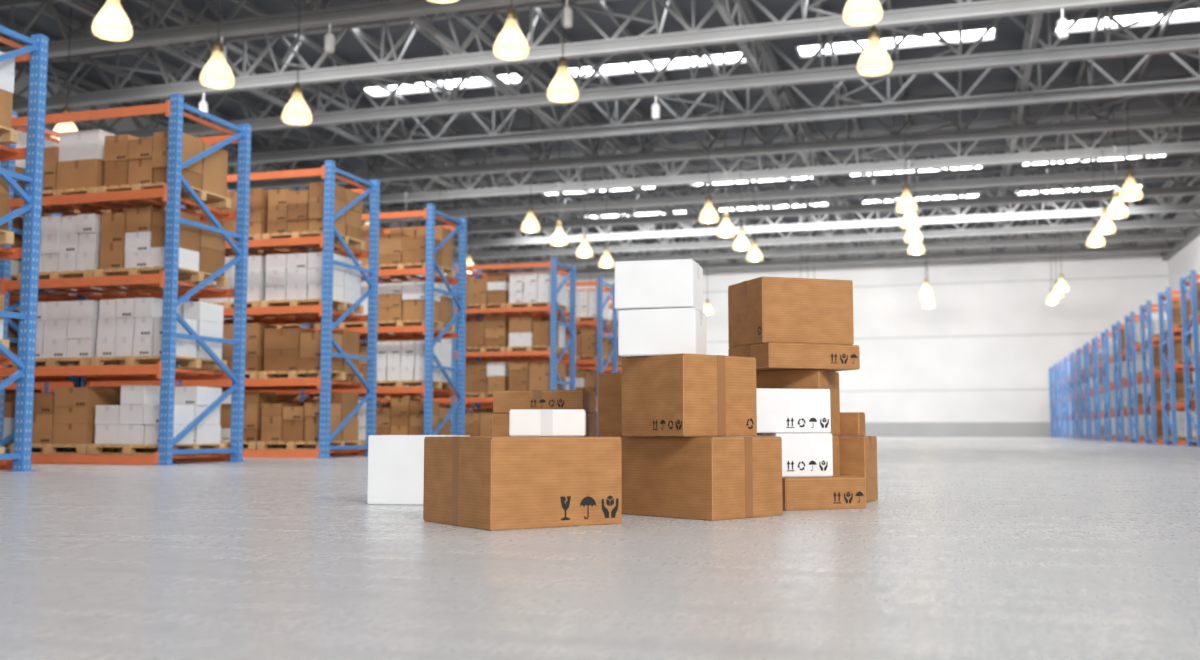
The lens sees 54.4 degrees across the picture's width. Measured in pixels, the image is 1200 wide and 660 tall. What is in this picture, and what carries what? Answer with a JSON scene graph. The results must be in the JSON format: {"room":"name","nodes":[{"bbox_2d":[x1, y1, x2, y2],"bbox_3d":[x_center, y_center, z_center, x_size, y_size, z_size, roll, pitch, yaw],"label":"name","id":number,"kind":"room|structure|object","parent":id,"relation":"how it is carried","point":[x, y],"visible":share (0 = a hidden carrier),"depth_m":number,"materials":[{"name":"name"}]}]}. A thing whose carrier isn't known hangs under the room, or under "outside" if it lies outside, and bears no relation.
{"room":"workspace","nodes":[
{"label":"workspace","id":0,"kind":"room"},
{"bbox_2d":[13,67,508,277],"bbox_3d":[-21.776,-2.937,42.595,0.340,14.000,100.000,-2,-5,17],"label":"wall","id":1,"kind":"structure","parent":0,"point":[126,123],"depth_m":48.51,"materials":[{"name":"grey concrete"}]},
{"bbox_2d":[0,437,1199,659],"bbox_3d":[0.680,3.560,35.319,47.200,0.200,100.300,-2,-5,17],"label":"floor","id":2,"kind":"structure","parent":0,"point":[968,548],"depth_m":3.48,"materials":[{"name":"concrete"}]},
{"bbox_2d":[0,25,48,470],"bbox_3d":[-10.784,-0.747,12.646,10.200,4.470,1.610,-2,-5,17],"label":"rack","id":3,"kind":"object","parent":2,"relation":"on","point":[36,52],"visible":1,"depth_m":11.80,"materials":[{"name":"blue metal"}]},
{"bbox_2d":[0,93,250,464],"bbox_3d":[-9.719,-0.446,16.124,10.200,4.470,1.610,-2,-5,17],"label":"rack","id":4,"kind":"object","parent":2,"relation":"on","point":[109,335],"visible":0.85,"depth_m":14.59,"materials":[{"name":"blue metal"}]},
{"bbox_2d":[4,160,379,457],"bbox_3d":[-8.658,-0.146,19.593,10.200,4.470,1.610,-2,-5,17],"label":"rack","id":5,"kind":"object","parent":2,"relation":"on","point":[322,283],"visible":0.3,"depth_m":17.99,"materials":[{"name":"blue metal"}]},
{"bbox_2d":[222,204,466,447],"bbox_3d":[-7.623,0.147,22.976,10.200,4.470,1.610,-2,-5,17],"label":"rack","id":6,"kind":"object","parent":2,"relation":"on","point":[421,307],"visible":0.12,"depth_m":21.32,"materials":[{"name":"blue metal"}]},
{"bbox_2d":[367,435,469,504],"bbox_3d":[-1.010,0.778,6.547,0.452,0.376,0.420,-1,-5,12],"label":"box","id":7,"kind":"object","parent":2,"relation":"on","point":[395,462],"visible":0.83,"depth_m":6.35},
{"bbox_2d":[291,257,575,444],"bbox_3d":[-5.660,0.703,29.390,10.200,4.470,1.610,-2,-5,17],"label":"rack","id":8,"kind":"object","parent":2,"relation":"on","point":[505,334],"visible":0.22,"depth_m":27.91,"materials":[{"name":"blue metal"}]},
{"bbox_2d":[313,277,617,436],"bbox_3d":[-4.581,1.008,32.916,10.200,4.470,1.610,-2,-5,17],"label":"rack","id":9,"kind":"object","parent":2,"relation":"on","point":[592,305],"visible":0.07,"depth_m":31.21,"materials":[{"name":"blue metal"}]},
{"bbox_2d":[423,436,620,530],"bbox_3d":[-0.348,0.658,5.141,0.643,0.374,0.640,3,-6,-34],"label":"cardboard box","id":10,"kind":"object","parent":2,"relation":"on","point":[492,483],"visible":1,"depth_m":4.89,"materials":[{"name":"brown"}]},
{"bbox_2d":[509,409,585,435],"bbox_3d":[-0.233,0.418,5.252,0.335,0.119,0.152,0,-5,2],"label":"box","id":11,"kind":"object","parent":10,"relation":"on","point":[522,422],"visible":1,"depth_m":5.18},
{"bbox_2d":[442,297,624,411],"bbox_3d":[-3.531,1.305,36.346,10.200,4.470,1.610,-2,-5,17],"label":"rack","id":12,"kind":"object","parent":2,"relation":"on","point":[607,369],"visible":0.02,"depth_m":34.72,"materials":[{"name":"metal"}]},
{"bbox_2d":[492,413,595,436],"bbox_3d":[-0.311,0.721,6.588,0.520,0.498,0.352,-1,-5,12],"label":"cardboard box","id":13,"kind":"object","parent":2,"relation":"on","point":[500,421],"visible":0.11,"depth_m":6.48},
{"bbox_2d":[493,390,595,412],"bbox_3d":[-0.309,0.408,6.604,0.510,0.123,0.353,-1,-5,12],"label":"cardboard box","id":14,"kind":"object","parent":13,"relation":"on","point":[503,401],"visible":0.94,"depth_m":6.44,"materials":[{"name":"brown"}]},
{"bbox_2d":[613,436,782,520],"bbox_3d":[0.465,0.701,5.629,0.502,0.373,0.655,5,-7,-43],"label":"cardboard box","id":15,"kind":"object","parent":2,"relation":"on","point":[712,478],"visible":0.94,"depth_m":5.41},
{"bbox_2d":[622,353,756,435],"bbox_3d":[0.425,0.320,5.594,0.472,0.375,0.453,4,-6,-38],"label":"cardboard box","id":16,"kind":"object","parent":15,"relation":"on","point":[683,394],"visible":1,"depth_m":5.42,"materials":[{"name":"brown"}]},
{"bbox_2d":[618,308,706,357],"bbox_3d":[0.304,0.021,5.612,0.372,0.220,0.310,-1,-5,15],"label":"box","id":17,"kind":"object","parent":16,"relation":"on","point":[660,331],"visible":0.94,"depth_m":5.47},
{"bbox_2d":[614,259,702,311],"bbox_3d":[0.287,-0.203,5.628,0.377,0.226,0.310,-1,-5,14],"label":"box","id":18,"kind":"object","parent":17,"relation":"on","point":[677,283],"visible":0.93,"depth_m":5.48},
{"bbox_2d":[782,475,865,510],"bbox_3d":[1.114,0.843,6.057,0.487,0.162,0.222,2,-5,-23],"label":"cardboard box","id":19,"kind":"object","parent":2,"relation":"on","point":[828,492],"visible":0.79,"depth_m":5.95,"materials":[{"name":"brown"}]},
{"bbox_2d":[762,433,832,476],"bbox_3d":[1.031,0.651,6.097,0.328,0.224,0.172,2,-5,-18],"label":"box","id":20,"kind":"object","parent":19,"relation":"on","point":[803,454],"visible":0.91,"depth_m":6.02,"materials":[{"name":"white"}]},
{"bbox_2d":[756,388,830,432],"bbox_3d":[0.971,0.424,6.122,0.439,0.228,0.182,1,-5,-13],"label":"box","id":21,"kind":"object","parent":20,"relation":"on","point":[778,410],"visible":0.73,"depth_m":6.04,"materials":[{"name":"white"}]},
{"bbox_2d":[832,436,839,475],"bbox_3d":[1.087,0.774,6.477,0.400,0.372,0.332,-3,-6,29],"label":"cardboard box","id":22,"kind":"object","parent":2,"relation":"on","point":[835,439],"visible":0.04,"depth_m":6.47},
{"bbox_2d":[756,369,839,435],"bbox_3d":[1.109,0.411,6.536,0.372,0.358,0.360,-3,-6,29],"label":"cardboard box","id":23,"kind":"object","parent":22,"relation":"on","point":[813,378],"visible":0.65,"depth_m":6.42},
{"bbox_2d":[728,342,859,371],"bbox_3d":[1.073,0.158,6.475,0.579,0.133,0.442,2,-5,-23],"label":"cardboard box","id":24,"kind":"object","parent":23,"relation":"on","point":[770,356],"visible":0.91,"depth_m":6.28,"materials":[{"name":"brown"}]},
{"bbox_2d":[728,276,853,347],"bbox_3d":[1.061,-0.085,6.530,0.554,0.356,0.448,2,-5,-18],"label":"cardboard box","id":25,"kind":"object","parent":24,"relation":"on","point":[763,309],"visible":0.95,"depth_m":6.33,"materials":[{"name":"brown"}]},
{"bbox_2d":[839,436,877,502],"bbox_3d":[1.431,0.795,6.705,0.262,0.370,0.280,-3,-6,27],"label":"cardboard box","id":26,"kind":"object","parent":2,"relation":"on","point":[857,454],"visible":0.51,"depth_m":6.58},
{"bbox_2d":[835,412,865,435],"bbox_3d":[1.421,0.539,6.683,0.167,0.133,0.150,-3,-6,27],"label":"cardboard box","id":27,"kind":"object","parent":26,"relation":"on","point":[851,423],"visible":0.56,"depth_m":6.61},
{"bbox_2d":[1049,367,1071,436],"bbox_3d":[32.545,4.540,73.717,7.700,4.470,1.610,-2,-5,17],"label":"rack","id":28,"kind":"object","parent":2,"relation":"on","point":[1051,384],"visible":0.05,"depth_m":74.22,"materials":[{"name":"blue metal"}]},
{"bbox_2d":[1058,360,1076,437],"bbox_3d":[30.445,3.946,66.855,7.700,4.470,1.610,-2,-5,17],"label":"rack","id":29,"kind":"object","parent":2,"relation":"on","point":[1060,364],"visible":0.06,"depth_m":67.38,"materials":[{"name":"blue metal"}]},
{"bbox_2d":[1053,364,1097,437],"bbox_3d":[31.495,4.243,70.286,7.700,4.470,1.610,-2,-5,17],"label":"rack","id":30,"kind":"object","parent":2,"relation":"on","point":[1055,367],"visible":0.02,"depth_m":70.83,"materials":[{"name":"blue metal"}]},
{"bbox_2d":[1063,356,1097,437],"bbox_3d":[29.395,3.649,63.425,7.700,4.470,1.610,-2,-5,17],"label":"rack","id":31,"kind":"object","parent":2,"relation":"on","point":[1067,402],"visible":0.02,"depth_m":63.96,"materials":[{"name":"blue metal"}]},
{"bbox_2d":[1069,352,1107,438],"bbox_3d":[28.346,3.352,59.994,7.700,4.470,1.610,-2,-5,17],"label":"rack","id":32,"kind":"object","parent":2,"relation":"on","point":[1072,364],"visible":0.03,"depth_m":60.54,"materials":[{"name":"blue metal"}]},
{"bbox_2d":[1075,348,1119,438],"bbox_3d":[27.296,3.055,56.563,7.700,4.470,1.610,-2,-5,17],"label":"rack","id":33,"kind":"object","parent":2,"relation":"on","point":[1079,358],"visible":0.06,"depth_m":57.10,"materials":[{"name":"blue metal"}]},
{"bbox_2d":[1083,342,1120,439],"bbox_3d":[26.246,2.758,53.133,7.700,4.470,1.610,-2,-5,17],"label":"rack","id":34,"kind":"object","parent":2,"relation":"on","point":[1088,380],"visible":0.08,"depth_m":53.71,"materials":[{"name":"blue metal"}]},
{"bbox_2d":[1091,336,1150,439],"bbox_3d":[25.196,2.461,49.702,7.700,4.470,1.610,-2,-5,17],"label":"rack","id":35,"kind":"object","parent":2,"relation":"on","point":[1096,368],"visible":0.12,"depth_m":50.22,"materials":[{"name":"blue metal"}]},
{"bbox_2d":[1101,329,1150,440],"bbox_3d":[24.146,2.164,46.271,7.700,4.470,1.610,-2,-5,17],"label":"rack","id":36,"kind":"object","parent":2,"relation":"on","point":[1106,337],"visible":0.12,"depth_m":46.82,"materials":[{"name":"blue metal"}]},
{"bbox_2d":[1112,321,1185,441],"bbox_3d":[23.097,1.867,42.840,7.700,4.470,1.610,-2,-5,17],"label":"rack","id":37,"kind":"object","parent":2,"relation":"on","point":[1119,358],"visible":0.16,"depth_m":43.39,"materials":[{"name":"blue metal"}]},
{"bbox_2d":[1124,312,1194,442],"bbox_3d":[22.047,1.570,39.410,7.700,4.470,1.610,-2,-5,17],"label":"rack","id":38,"kind":"object","parent":2,"relation":"on","point":[1137,424],"visible":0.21,"depth_m":39.94,"materials":[{"name":"blue metal"}]},
{"bbox_2d":[1140,300,1194,443],"bbox_3d":[20.997,1.273,35.979,7.700,4.470,1.610,-2,-5,17],"label":"rack","id":39,"kind":"object","parent":2,"relation":"on","point":[1152,320],"visible":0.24,"depth_m":36.52,"materials":[{"name":"blue metal"}]},
{"bbox_2d":[1158,287,1195,444],"bbox_3d":[19.947,0.976,32.548,7.700,4.470,1.610,-2,-5,17],"label":"rack","id":40,"kind":"object","parent":2,"relation":"on","point":[1176,391],"visible":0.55,"depth_m":33.08,"materials":[{"name":"blue metal"}]},
{"bbox_2d":[1180,270,1199,446],"bbox_3d":[18.898,0.679,29.118,7.700,4.470,1.610,-2,-5,17],"label":"rack","id":41,"kind":"object","parent":2,"relation":"on","point":[1194,295],"visible":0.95,"depth_m":30.30,"materials":[{"name":"blue metal"}]},
{"bbox_3d":[0.213,0.762,6.341,0.452,0.373,0.360,0,-5,0],"label":"cardboard box","id":42,"kind":"object","parent":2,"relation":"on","visible":0},
{"bbox_2d":[598,373,621,435],"bbox_3d":[0.213,0.408,6.372,0.450,0.333,0.362,0,-5,0],"label":"cardboard box","id":43,"kind":"object","parent":42,"relation":"on","point":[609,384],"visible":0.18,"depth_m":6.19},
{"bbox_2d":[0,0,1199,250],"bbox_3d":[0.680,-10.612,36.546,47.200,0.250,100.300,-2,-5,17],"label":"roof trusses","id":44,"kind":"structure","parent":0,"point":[1010,36],"depth_m":45.44,"materials":[{"name":"metal"}]},
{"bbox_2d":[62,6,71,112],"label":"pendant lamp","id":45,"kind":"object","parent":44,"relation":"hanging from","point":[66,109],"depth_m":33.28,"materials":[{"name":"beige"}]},
{"bbox_2d":[62,6,71,112],"bbox_3d":[-15.171,-8.421,33.389,0.250,4.640,0.250,-2,-5,17],"label":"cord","id":46,"kind":"object","parent":45,"relation":"attached to","point":[66,109],"depth_m":33.28,"materials":[{"name":"metal"}]},
{"bbox_2d":[92,0,132,40],"bbox_3d":[-10.115,-8.796,24.424,0.790,5.440,0.790,-2,-5,17],"label":"pendant lamp","id":47,"kind":"object","parent":44,"relation":"hanging from","point":[111,23],"visible":1,"depth_m":24.02,"materials":[{"name":"beige"}]},
{"bbox_2d":[200,0,234,88],"bbox_3d":[-9.066,-8.499,27.855,0.790,5.440,0.790,-2,-5,17],"label":"pendant lamp","id":48,"kind":"object","parent":44,"relation":"hanging from","point":[216,73],"visible":1,"depth_m":27.49,"materials":[{"name":"beige"}]},
{"bbox_2d":[213,0,223,51],"bbox_3d":[-9.066,-8.898,27.889,0.250,4.640,0.250,-2,-5,17],"label":"cord","id":49,"kind":"object","parent":48,"relation":"attached to","point":[217,46],"depth_m":27.63,"materials":[{"name":"grey metal"}]},
{"bbox_2d":[0,0,553,57],"bbox_3d":[-1.057,-9.684,30.753,45.957,1.900,0.300,-2,-5,17],"label":"roof truss","id":50,"kind":"object","parent":44,"relation":"attached to","point":[151,36],"depth_m":33.52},
{"bbox_2d":[282,0,311,124],"bbox_3d":[-8.045,-8.210,31.190,0.790,5.440,0.790,-2,-5,17],"label":"pendant lamp","id":51,"kind":"object","parent":44,"relation":"hanging from","point":[296,112],"visible":1,"depth_m":30.83,"materials":[{"name":"beige"}]},
{"bbox_2d":[293,0,301,92],"bbox_3d":[-8.045,-8.609,31.224,0.250,4.640,0.250,-2,-5,17],"label":"cord","id":52,"kind":"object","parent":51,"relation":"attached to","point":[297,88],"depth_m":31.05,"materials":[{"name":"metal"}]},
{"bbox_2d":[356,70,527,97],"bbox_3d":[-6.171,-9.630,45.745,6.800,0.119,1.400,-2,-5,17],"label":"window","id":53,"kind":"structure","parent":44,"relation":"attached to","point":[476,81],"depth_m":45.83,"materials":[{"name":"glass"}]},
{"bbox_2d":[493,0,528,59],"bbox_3d":[-1.939,-8.687,25.690,0.790,5.440,0.790,-2,-5,17],"label":"pendant lamp","id":54,"kind":"object","parent":44,"relation":"hanging from","point":[511,44],"visible":1,"depth_m":25.30,"materials":[{"name":"beige"}]},
{"bbox_2d":[521,163,539,232],"bbox_3d":[-2.854,-6.742,48.153,0.790,5.440,0.790,-2,-5,17],"label":"pendant lamp","id":55,"kind":"object","parent":44,"relation":"hanging from","point":[530,224],"visible":0.88,"depth_m":47.78,"materials":[{"name":"beige"}]},
{"bbox_2d":[528,163,533,212],"bbox_3d":[-2.854,-7.140,48.188,0.250,4.640,0.250,-2,-5,17],"label":"cord","id":56,"kind":"object","parent":55,"relation":"attached to","point":[530,209],"depth_m":48.02,"materials":[{"name":"grey metal"}]},
{"bbox_2d":[550,141,567,245],"bbox_3d":[-1.805,-6.445,51.584,0.790,5.440,0.790,-2,-5,17],"label":"pendant lamp","id":57,"kind":"object","parent":44,"relation":"hanging from","point":[558,238],"visible":0.91,"depth_m":51.21,"materials":[{"name":"beige"}]},
{"bbox_2d":[556,141,561,226],"bbox_3d":[-1.805,-6.843,51.618,0.250,4.640,0.250,-2,-5,17],"label":"cord","id":58,"kind":"object","parent":57,"relation":"attached to","point":[558,224],"depth_m":51.56,"materials":[{"name":"metal"}]},
{"bbox_2d":[547,0,578,102],"bbox_3d":[-0.919,-8.398,29.026,0.790,5.440,0.790,-2,-5,17],"label":"pendant lamp","id":59,"kind":"object","parent":44,"relation":"hanging from","point":[562,89],"visible":1,"depth_m":28.66,"materials":[{"name":"beige"}]},
{"bbox_2d":[558,0,567,66],"bbox_3d":[-0.919,-8.796,29.060,0.250,4.640,0.250,-2,-5,17],"label":"cord","id":60,"kind":"object","parent":59,"relation":"attached to","point":[562,62],"depth_m":28.89,"materials":[{"name":"metal"}]},
{"bbox_2d":[576,143,592,257],"bbox_3d":[-0.726,-6.140,55.110,0.790,5.440,0.790,-2,-5,17],"label":"pendant lamp","id":61,"kind":"object","parent":44,"relation":"hanging from","point":[584,250],"visible":0.95,"depth_m":54.78,"materials":[{"name":"beige"}]},
{"bbox_2d":[582,143,586,239],"bbox_3d":[-0.726,-6.538,55.144,0.250,4.640,0.250,-2,-5,17],"label":"cord","id":62,"kind":"object","parent":61,"relation":"attached to","point":[584,237],"depth_m":55.05,"materials":[{"name":"grey metal"}]},
{"bbox_2d":[12,0,1166,112],"bbox_3d":[0.323,-9.293,35.261,45.957,1.900,0.300,-2,-5,17],"label":"roof truss","id":63,"kind":"object","parent":44,"relation":"attached to","point":[969,10],"depth_m":36.25,"materials":[{"name":"metal"}]},
{"bbox_2d":[599,167,613,267],"bbox_3d":[0.324,-5.843,58.540,0.790,5.440,0.790,-2,-5,17],"label":"pendant lamp","id":64,"kind":"object","parent":44,"relation":"hanging from","point":[606,261],"visible":0.94,"depth_m":58.22,"materials":[{"name":"beige"}]},
{"bbox_2d":[604,167,608,250],"bbox_3d":[0.324,-6.241,58.575,0.250,4.640,0.250,-2,-5,17],"label":"cord","id":65,"kind":"object","parent":64,"relation":"attached to","point":[606,248],"depth_m":58.49,"materials":[{"name":"grey metal"}]},
{"bbox_2d":[13,0,1199,271],"bbox_3d":[0.000,-9.312,36.432,43.180,1.240,99.900,-2,-5,17],"label":"girder","id":66,"kind":"object","parent":44,"relation":"attached to","point":[1034,21],"depth_m":45.02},
{"bbox_2d":[90,0,1199,137],"bbox_3d":[1.702,-8.903,39.768,45.957,1.900,0.300,-2,-5,17],"label":"roof truss","id":67,"kind":"object","parent":44,"relation":"attached to","point":[1143,46],"depth_m":38.99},
{"bbox_2d":[568,49,747,78],"bbox_3d":[2.056,-9.846,43.247,6.800,0.119,1.400,-2,-5,17],"label":"window","id":68,"kind":"structure","parent":44,"relation":"attached to","point":[617,67],"depth_m":43.22,"materials":[{"name":"glass"}]},
{"bbox_2d":[199,34,1199,165],"bbox_3d":[3.081,-8.513,44.276,45.957,1.900,0.300,-2,-5,17],"label":"roof truss","id":69,"kind":"object","parent":44,"relation":"attached to","point":[1039,95],"depth_m":43.47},
{"bbox_2d":[699,93,718,222],"bbox_3d":[4.272,-6.929,45.989,0.790,5.440,0.790,-2,-5,17],"label":"pendant lamp","id":70,"kind":"object","parent":44,"relation":"hanging from","point":[708,214],"visible":0.94,"depth_m":45.63,"materials":[{"name":"beige"}]},
{"bbox_2d":[706,93,711,201],"bbox_3d":[4.272,-7.328,46.023,0.250,4.640,0.250,-2,-5,17],"label":"cord","id":71,"kind":"object","parent":70,"relation":"attached to","point":[708,199],"depth_m":45.90,"materials":[{"name":"grey metal"}]},
{"bbox_2d":[230,73,1199,190],"bbox_3d":[4.461,-8.123,48.783,45.957,1.900,0.300,-2,-5,17],"label":"roof truss","id":72,"kind":"object","parent":44,"relation":"attached to","point":[1177,119],"depth_m":47.91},
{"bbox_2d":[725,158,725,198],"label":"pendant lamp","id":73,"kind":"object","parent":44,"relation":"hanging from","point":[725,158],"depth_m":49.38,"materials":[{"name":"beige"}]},
{"bbox_2d":[723,110,728,217],"bbox_3d":[5.322,-7.031,49.454,0.250,4.640,0.250,-2,-5,17],"label":"cord","id":74,"kind":"object","parent":73,"relation":"attached to","point":[725,215],"depth_m":49.37,"materials":[{"name":"grey metal"}]},
{"bbox_2d":[717,212,735,237],"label":"pendant lamp","id":75,"kind":"object","parent":44,"relation":"hanging from","point":[726,229],"depth_m":49.01,"materials":[{"name":"beige"}]},
{"bbox_2d":[733,131,749,250],"bbox_3d":[6.401,-6.327,52.945,0.790,5.440,0.790,-2,-5,17],"label":"pendant lamp","id":76,"kind":"object","parent":44,"relation":"hanging from","point":[741,243],"visible":0.94,"depth_m":52.58,"materials":[{"name":"beige"}]},
{"bbox_2d":[738,131,743,231],"bbox_3d":[6.401,-6.726,52.980,0.250,4.640,0.250,-2,-5,17],"label":"cord","id":77,"kind":"object","parent":76,"relation":"attached to","point":[741,229],"depth_m":52.84,"materials":[{"name":"grey metal"}]},
{"bbox_2d":[747,156,762,261],"bbox_3d":[7.450,-6.030,56.376,0.790,5.440,0.790,-2,-5,17],"label":"pendant lamp","id":78,"kind":"object","parent":44,"relation":"hanging from","point":[754,255],"visible":0.91,"depth_m":56.01,"materials":[{"name":"beige"}]},
{"bbox_2d":[752,156,756,243],"bbox_3d":[7.450,-6.428,56.410,0.250,4.640,0.250,-2,-5,17],"label":"cord","id":79,"kind":"object","parent":78,"relation":"attached to","point":[754,241],"depth_m":56.26,"materials":[{"name":"grey metal"}]},
{"bbox_2d":[715,201,828,211],"bbox_3d":[10.454,-7.470,70.692,6.800,0.119,1.400,-2,-5,17],"label":"window","id":80,"kind":"structure","parent":44,"relation":"attached to","point":[822,203],"depth_m":70.63,"materials":[{"name":"glass"}]},
{"bbox_2d":[843,0,882,25],"bbox_3d":[5.244,-8.875,23.509,0.790,5.440,0.790,-2,-5,17],"label":"pendant lamp","id":81,"kind":"object","parent":44,"relation":"hanging from","point":[855,12],"visible":1,"depth_m":23.08,"materials":[{"name":"beige"}]},
{"bbox_2d":[857,24,891,75],"bbox_3d":[6.265,-8.587,26.844,0.790,5.440,0.790,-2,-5,17],"label":"pendant lamp","id":82,"kind":"object","parent":44,"relation":"hanging from","point":[874,60],"visible":1,"depth_m":26.46,"materials":[{"name":"beige"}]},
{"bbox_2d":[794,24,997,58],"bbox_3d":[10.282,-10.062,40.748,6.800,0.119,1.400,-2,-5,17],"label":"window","id":83,"kind":"structure","parent":44,"relation":"attached to","point":[970,34],"depth_m":40.68,"materials":[{"name":"glass"}]},
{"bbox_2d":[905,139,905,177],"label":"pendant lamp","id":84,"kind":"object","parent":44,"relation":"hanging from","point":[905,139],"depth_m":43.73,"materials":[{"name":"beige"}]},
{"bbox_2d":[903,76,909,190],"bbox_3d":[11.456,-7.517,43.841,0.250,4.640,0.250,-2,-5,17],"label":"cord","id":85,"kind":"object","parent":84,"relation":"attached to","point":[905,187],"depth_m":43.72,"materials":[{"name":"grey metal"}]},
{"bbox_2d":[896,183,917,212],"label":"pendant lamp","id":86,"kind":"object","parent":44,"relation":"hanging from","point":[906,203],"depth_m":43.41,"materials":[{"name":"beige"}]},
{"bbox_2d":[900,95,919,228],"bbox_3d":[12.505,-6.821,47.237,0.790,5.440,0.790,-2,-5,17],"label":"pendant lamp","id":87,"kind":"object","parent":44,"relation":"hanging from","point":[910,220],"visible":0.63,"depth_m":46.82,"materials":[{"name":"beige"}]},
{"bbox_2d":[905,95,909,187],"bbox_3d":[12.505,-7.220,47.272,0.250,4.640,0.250,-2,-5,17],"label":"cord","id":88,"kind":"object","parent":87,"relation":"attached to","point":[905,95],"depth_m":47.25,"materials":[{"name":"grey metal"}]},
{"bbox_2d":[859,192,980,203],"bbox_3d":[18.680,-7.686,68.194,6.800,0.119,1.400,-2,-5,17],"label":"window","id":89,"kind":"structure","parent":44,"relation":"attached to","point":[970,194],"depth_m":68.02,"materials":[{"name":"glass"}]},
{"bbox_2d":[1015,182,1145,194],"bbox_3d":[26.906,-7.903,65.695,6.800,0.119,1.400,-2,-5,17],"label":"window","id":90,"kind":"structure","parent":44,"relation":"attached to","point":[1096,187],"depth_m":65.78,"materials":[{"name":"glass"}]},
{"bbox_2d":[1086,132,1104,246],"bbox_3d":[21.990,-6.412,51.960,0.790,5.440,0.790,-2,-5,17],"label":"pendant lamp","id":91,"kind":"object","parent":44,"relation":"hanging from","point":[1094,240],"visible":0.77,"depth_m":51.62,"materials":[{"name":"beige"}]},
{"bbox_2d":[1091,132,1096,228],"bbox_3d":[21.990,-6.811,51.995,0.250,4.640,0.250,-2,-5,17],"label":"cord","id":92,"kind":"object","parent":91,"relation":"attached to","point":[1094,225],"depth_m":51.88,"materials":[{"name":"grey metal"}]},
{"bbox_2d":[1095,104,1115,233],"bbox_3d":[20.940,-6.709,48.529,0.790,5.440,0.790,-2,-5,17],"label":"pendant lamp","id":93,"kind":"object","parent":44,"relation":"hanging from","point":[1105,225],"visible":0.94,"depth_m":48.19,"materials":[{"name":"beige"}]},
{"bbox_2d":[1098,104,1107,213],"bbox_3d":[20.940,-7.108,48.564,0.250,4.640,0.250,-2,-5,17],"label":"cord","id":94,"kind":"object","parent":93,"relation":"attached to","point":[1104,211],"depth_m":48.47,"materials":[{"name":"grey metal"}]},
{"bbox_2d":[1106,78,1128,218],"bbox_3d":[19.861,-7.014,45.004,0.790,5.440,0.790,-2,-5,17],"label":"pendant lamp","id":95,"kind":"object","parent":44,"relation":"hanging from","point":[1117,209],"visible":0.93,"depth_m":44.66,"materials":[{"name":"beige"}]},
{"bbox_2d":[1113,78,1119,196],"bbox_3d":[19.861,-7.413,45.038,0.250,4.640,0.250,-2,-5,17],"label":"cord","id":96,"kind":"object","parent":95,"relation":"attached to","point":[1116,193],"depth_m":44.92,"materials":[{"name":"grey metal"}]},
{"bbox_2d":[1052,5,1199,34],"bbox_3d":[18.508,-10.279,38.250,6.800,0.119,1.400,-2,-5,17],"label":"window","id":97,"kind":"structure","parent":44,"relation":"attached to","point":[1189,13],"depth_m":38.51,"materials":[{"name":"glass"}]},
{"bbox_2d":[1119,57,1142,200],"bbox_3d":[18.811,-7.311,41.573,0.790,5.440,0.790,-2,-5,17],"label":"pendant lamp","id":98,"kind":"object","parent":44,"relation":"hanging from","point":[1130,191],"visible":0.97,"depth_m":41.25,"materials":[{"name":"beige"}]},
{"bbox_2d":[1125,57,1133,177],"bbox_3d":[18.811,-7.710,41.607,0.250,4.640,0.250,-2,-5,17],"label":"cord","id":99,"kind":"object","parent":98,"relation":"attached to","point":[1129,174],"depth_m":41.49,"materials":[{"name":"grey metal"}]},
{"bbox_2d":[0,0,1199,270],"bbox_3d":[0.048,-9.462,36.430,43.100,1.782,99.900,-2,-5,17],"label":"roof","id":100,"kind":"structure","parent":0,"point":[178,6],"depth_m":44.85,"materials":[{"name":"metal"}]},
{"bbox_2d":[51,0,1199,260],"bbox_3d":[-0.250,-9.079,35.417,38.652,0.070,94.646,-2,-5,17],"label":"roof truss","id":101,"kind":"object","parent":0,"point":[1115,32],"depth_m":43.33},
{"bbox_2d":[286,105,1199,204],"bbox_3d":[5.840,-7.732,53.291,45.957,1.900,0.300,-2,-5,17],"label":"roof truss","id":102,"kind":"object","parent":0,"point":[1155,148],"depth_m":52.15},
{"bbox_2d":[358,132,1199,222],"bbox_3d":[7.219,-7.342,57.799,45.957,1.900,0.300,-2,-5,17],"label":"roof truss","id":103,"kind":"object","parent":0,"point":[1139,173],"depth_m":56.49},
{"bbox_2d":[380,155,1199,233],"bbox_3d":[8.598,-6.952,62.306,45.957,1.900,0.300,-2,-5,17],"label":"roof truss","id":104,"kind":"object","parent":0,"point":[1181,190],"depth_m":60.95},
{"bbox_2d":[409,175,1199,247],"bbox_3d":[9.978,-6.562,66.814,45.957,1.900,0.300,-2,-5,17],"label":"roof truss","id":105,"kind":"object","parent":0,"point":[1010,215],"depth_m":65.57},
{"bbox_2d":[453,195,1199,259],"bbox_3d":[11.357,-6.171,71.321,45.957,1.900,0.300,-2,-5,17],"label":"roof truss","id":106,"kind":"object","parent":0,"point":[1149,223],"depth_m":70.15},
{"bbox_2d":[469,214,1185,265],"bbox_3d":[12.736,-5.781,75.829,45.957,1.900,0.300,-2,-5,17],"label":"roof truss","id":107,"kind":"object","parent":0,"point":[1003,242],"depth_m":74.19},
{"bbox_2d":[494,228,1171,275],"bbox_3d":[14.116,-5.391,80.336,45.957,1.900,0.300,-2,-5,17],"label":"roof truss","id":108,"kind":"object","parent":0,"point":[1000,253],"depth_m":78.07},
{"bbox_2d":[509,227,1168,436],"bbox_3d":[15.254,0.610,83.561,47.200,14.000,0.340,-2,-5,17],"label":"wall","id":109,"kind":"structure","parent":0,"point":[977,362],"depth_m":80.37,"materials":[{"name":"paint"}]},
{"bbox_2d":[1166,195,1199,295],"bbox_3d":[23.048,-4.116,28.982,0.340,14.000,100.000,-2,-5,17],"label":"wall","id":110,"kind":"structure","parent":0,"point":[1186,260],"depth_m":71.44,"materials":[{"name":"paint"}]},
{"bbox_2d":[1162,226,1199,260],"bbox_3d":[22.748,-9.042,29.473,0.349,0.700,99.950,-2,-5,17],"label":"trim","id":111,"kind":"structure","parent":110,"relation":"attached to","point":[1192,232],"depth_m":70.70,"materials":[{"name":"grey metal"}]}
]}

